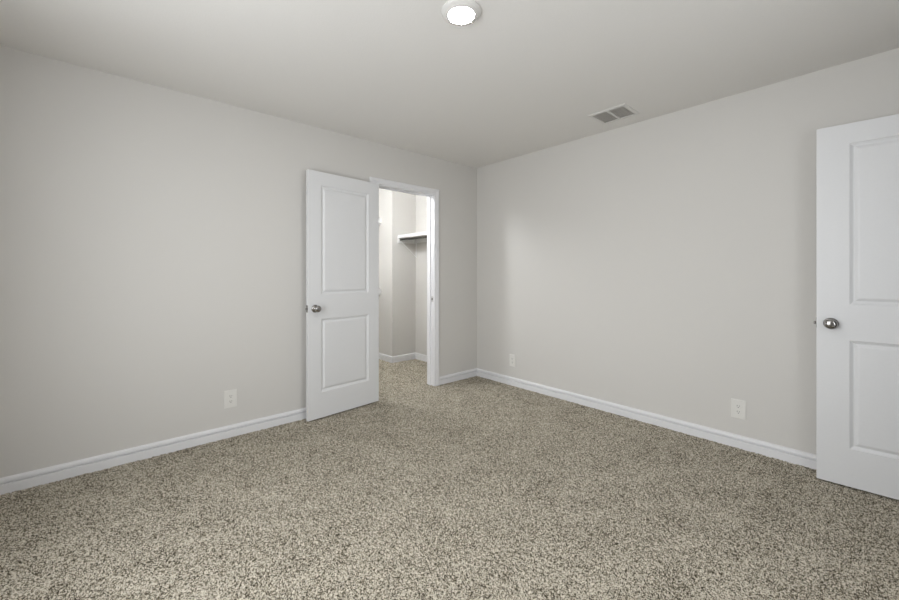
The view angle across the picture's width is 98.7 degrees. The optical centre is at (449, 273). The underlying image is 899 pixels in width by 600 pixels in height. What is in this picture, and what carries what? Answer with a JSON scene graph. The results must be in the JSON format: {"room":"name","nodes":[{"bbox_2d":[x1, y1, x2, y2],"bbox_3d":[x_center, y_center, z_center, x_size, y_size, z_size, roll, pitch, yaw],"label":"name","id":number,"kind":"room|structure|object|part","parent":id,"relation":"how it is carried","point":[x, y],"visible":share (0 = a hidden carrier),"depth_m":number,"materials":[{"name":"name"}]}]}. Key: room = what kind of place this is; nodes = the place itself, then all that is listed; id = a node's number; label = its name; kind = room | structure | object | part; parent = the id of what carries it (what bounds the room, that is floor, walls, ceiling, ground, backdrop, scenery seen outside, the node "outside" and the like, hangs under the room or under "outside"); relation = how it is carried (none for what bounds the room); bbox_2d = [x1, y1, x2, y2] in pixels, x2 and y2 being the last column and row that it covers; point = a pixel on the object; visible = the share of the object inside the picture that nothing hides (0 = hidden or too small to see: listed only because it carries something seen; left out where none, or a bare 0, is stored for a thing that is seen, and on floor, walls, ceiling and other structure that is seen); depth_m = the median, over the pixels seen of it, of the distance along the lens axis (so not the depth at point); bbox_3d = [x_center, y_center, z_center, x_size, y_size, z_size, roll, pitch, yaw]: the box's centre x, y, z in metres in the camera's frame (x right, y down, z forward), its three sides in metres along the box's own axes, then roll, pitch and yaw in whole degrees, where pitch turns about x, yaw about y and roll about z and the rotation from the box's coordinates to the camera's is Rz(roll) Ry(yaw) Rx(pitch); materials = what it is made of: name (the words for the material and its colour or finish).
{"room":"empty bedroom","nodes":[
{"label":"empty bedroom","id":0,"kind":"room"},
{"bbox_2d":[0,45,476,477],"bbox_3d":[-1.258,-0.021,3.224,4.115,2.440,0.115,0,0,-42],"label":"wall","id":1,"kind":"structure","parent":0,"point":[153,237],"depth_m":2.53,"materials":[{"name":"grey paint"}]},
{"bbox_2d":[0,408,305,494],"bbox_3d":[-1.704,1.160,2.740,2.574,0.099,0.016,0,0,-42],"label":"baseboard","id":2,"kind":"structure","parent":1,"relation":"attached to","point":[9,484],"depth_m":2.47,"materials":[{"name":"white wood"}]},
{"bbox_2d":[224,389,236,408],"bbox_3d":[-1.605,0.918,2.833,0.084,0.129,0.008,0,0,-42],"label":"wall outlet","id":3,"kind":"object","parent":1,"relation":"attached to","point":[230,396],"visible":1,"depth_m":2.83,"materials":[{"name":"white plastic"}]},
{"bbox_2d":[305,169,378,420],"bbox_3d":[-0.909,0.174,3.362,0.157,2.025,0.720,0,0,43],"label":"door","id":4,"kind":"structure","parent":1,"relation":"in","point":[342,308],"depth_m":3.32,"materials":[{"name":"white paint"}]},
{"bbox_3d":[-1.067,0.284,3.115,0.050,0.056,0.056,0,0,43],"label":"knob","id":5,"kind":"part","parent":4,"relation":"part of","materials":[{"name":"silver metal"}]},
{"bbox_2d":[370,177,438,385],"bbox_3d":[-0.465,0.153,3.915,0.836,2.112,0.133,0,0,-42],"label":"door frame","id":6,"kind":"structure","parent":1,"relation":"attached to","point":[430,197],"depth_m":4.13,"materials":[{"name":"white paint"}]},
{"bbox_2d":[379,189,415,355],"bbox_3d":[-0.817,-0.021,5.622,0.505,2.440,0.710,0,0,-42],"label":"wall","id":7,"kind":"structure","parent":0,"point":[397,210],"depth_m":5.31,"materials":[{"name":"grey paint"}]},
{"bbox_2d":[0,359,898,599],"bbox_3d":[-0.108,1.247,2.014,4.230,0.104,7.050,0,0,-42],"label":"floor","id":8,"kind":"structure","parent":0,"point":[476,487],"depth_m":1.88,"materials":[{"name":"carpet"}]},
{"bbox_2d":[0,0,898,167],"bbox_3d":[-0.108,-1.291,2.014,4.230,0.100,7.050,0,0,-42],"label":"ceiling","id":9,"kind":"structure","parent":0,"point":[527,76],"depth_m":2.20,"materials":[{"name":"grey paint"}]},
{"bbox_2d":[441,0,480,25],"bbox_3d":[0.056,-1.228,1.829,0.190,0.025,0.190,0,0,-42],"label":"recessed light","id":10,"kind":"object","parent":9,"relation":"in","point":[455,12],"visible":1,"depth_m":1.80,"materials":[{"name":"white plastic"}]},
{"bbox_2d":[588,103,639,123],"bbox_3d":[1.280,-1.237,3.008,0.266,0.008,0.292,0,0,-42],"label":"ceiling vent","id":11,"kind":"object","parent":9,"relation":"in","point":[622,111],"visible":1,"depth_m":2.99,"materials":[{"name":"white metal"}]},
{"bbox_3d":[1.322,-1.236,2.960,0.203,0.008,0.110,0,0,-42],"label":"louvre panel","id":12,"kind":"part","parent":11,"relation":"part of","materials":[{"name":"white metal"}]},
{"bbox_2d":[416,48,898,453],"bbox_3d":[1.600,-0.021,3.188,0.115,2.440,6.540,0,0,-42],"label":"wall","id":13,"kind":"structure","parent":0,"point":[665,265],"depth_m":2.93,"materials":[{"name":"grey paint"}]},
{"bbox_2d":[398,231,426,257],"bbox_3d":[-0.245,-0.372,4.956,0.302,0.302,1.045,0,0,-42],"label":"closet shelf","id":14,"kind":"object","parent":13,"relation":"attached to","point":[413,238],"visible":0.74,"depth_m":5.21,"materials":[{"name":"white paint"}]},
{"bbox_3d":[-0.334,-0.461,4.879,0.028,0.028,1.007,0,0,-42],"label":"hanging rod","id":15,"kind":"part","parent":14,"relation":"part of","materials":[{"name":"metal"}]},
{"bbox_2d":[510,354,515,366],"bbox_3d":[0.675,0.931,4.139,0.008,0.129,0.084,0,0,-42],"label":"wall outlet","id":16,"kind":"object","parent":13,"relation":"attached to","point":[512,357],"visible":1,"depth_m":4.13,"materials":[{"name":"white plastic"}]},
{"bbox_2d":[439,368,815,469],"bbox_3d":[1.335,1.160,2.959,0.586,0.099,3.720,0,0,-42],"label":"baseboard","id":17,"kind":"structure","parent":13,"relation":"attached to","point":[806,459],"depth_m":3.03,"materials":[{"name":"white wood"}]},
{"bbox_2d":[731,398,745,419],"bbox_3d":[1.989,0.932,2.657,0.008,0.129,0.084,0,0,-42],"label":"wall outlet","id":18,"kind":"object","parent":13,"relation":"attached to","point":[738,407],"visible":1,"depth_m":2.65,"materials":[{"name":"white plastic"}]},
{"bbox_3d":[1.329,-0.021,0.392,4.000,2.440,0.115,0,0,-42],"label":"wall","id":19,"kind":"structure","parent":0,"visible":0},
{"bbox_2d":[814,114,898,499],"bbox_3d":[2.416,0.174,1.987,0.787,2.025,0.157,0,0,45],"label":"door","id":20,"kind":"structure","parent":19,"relation":"in","point":[857,321],"depth_m":2.12,"materials":[{"name":"white paint"}]},
{"bbox_3d":[2.149,0.284,2.175,0.056,0.056,0.050,0,0,45],"label":"knob","id":21,"kind":"part","parent":20,"relation":"part of","materials":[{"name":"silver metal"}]},
{"bbox_3d":[-1.980,-0.021,4.989,2.075,2.440,0.115,0,0,-42],"label":"wall","id":22,"kind":"structure","parent":0,"visible":0},
{"bbox_2d":[379,352,426,362],"bbox_3d":[-1.194,1.160,4.483,2.350,0.099,1.685,0,0,-42],"label":"baseboard","id":23,"kind":"structure","parent":22,"relation":"attached to","point":[392,359],"depth_m":5.30,"materials":[{"name":"white wood"}]}
]}

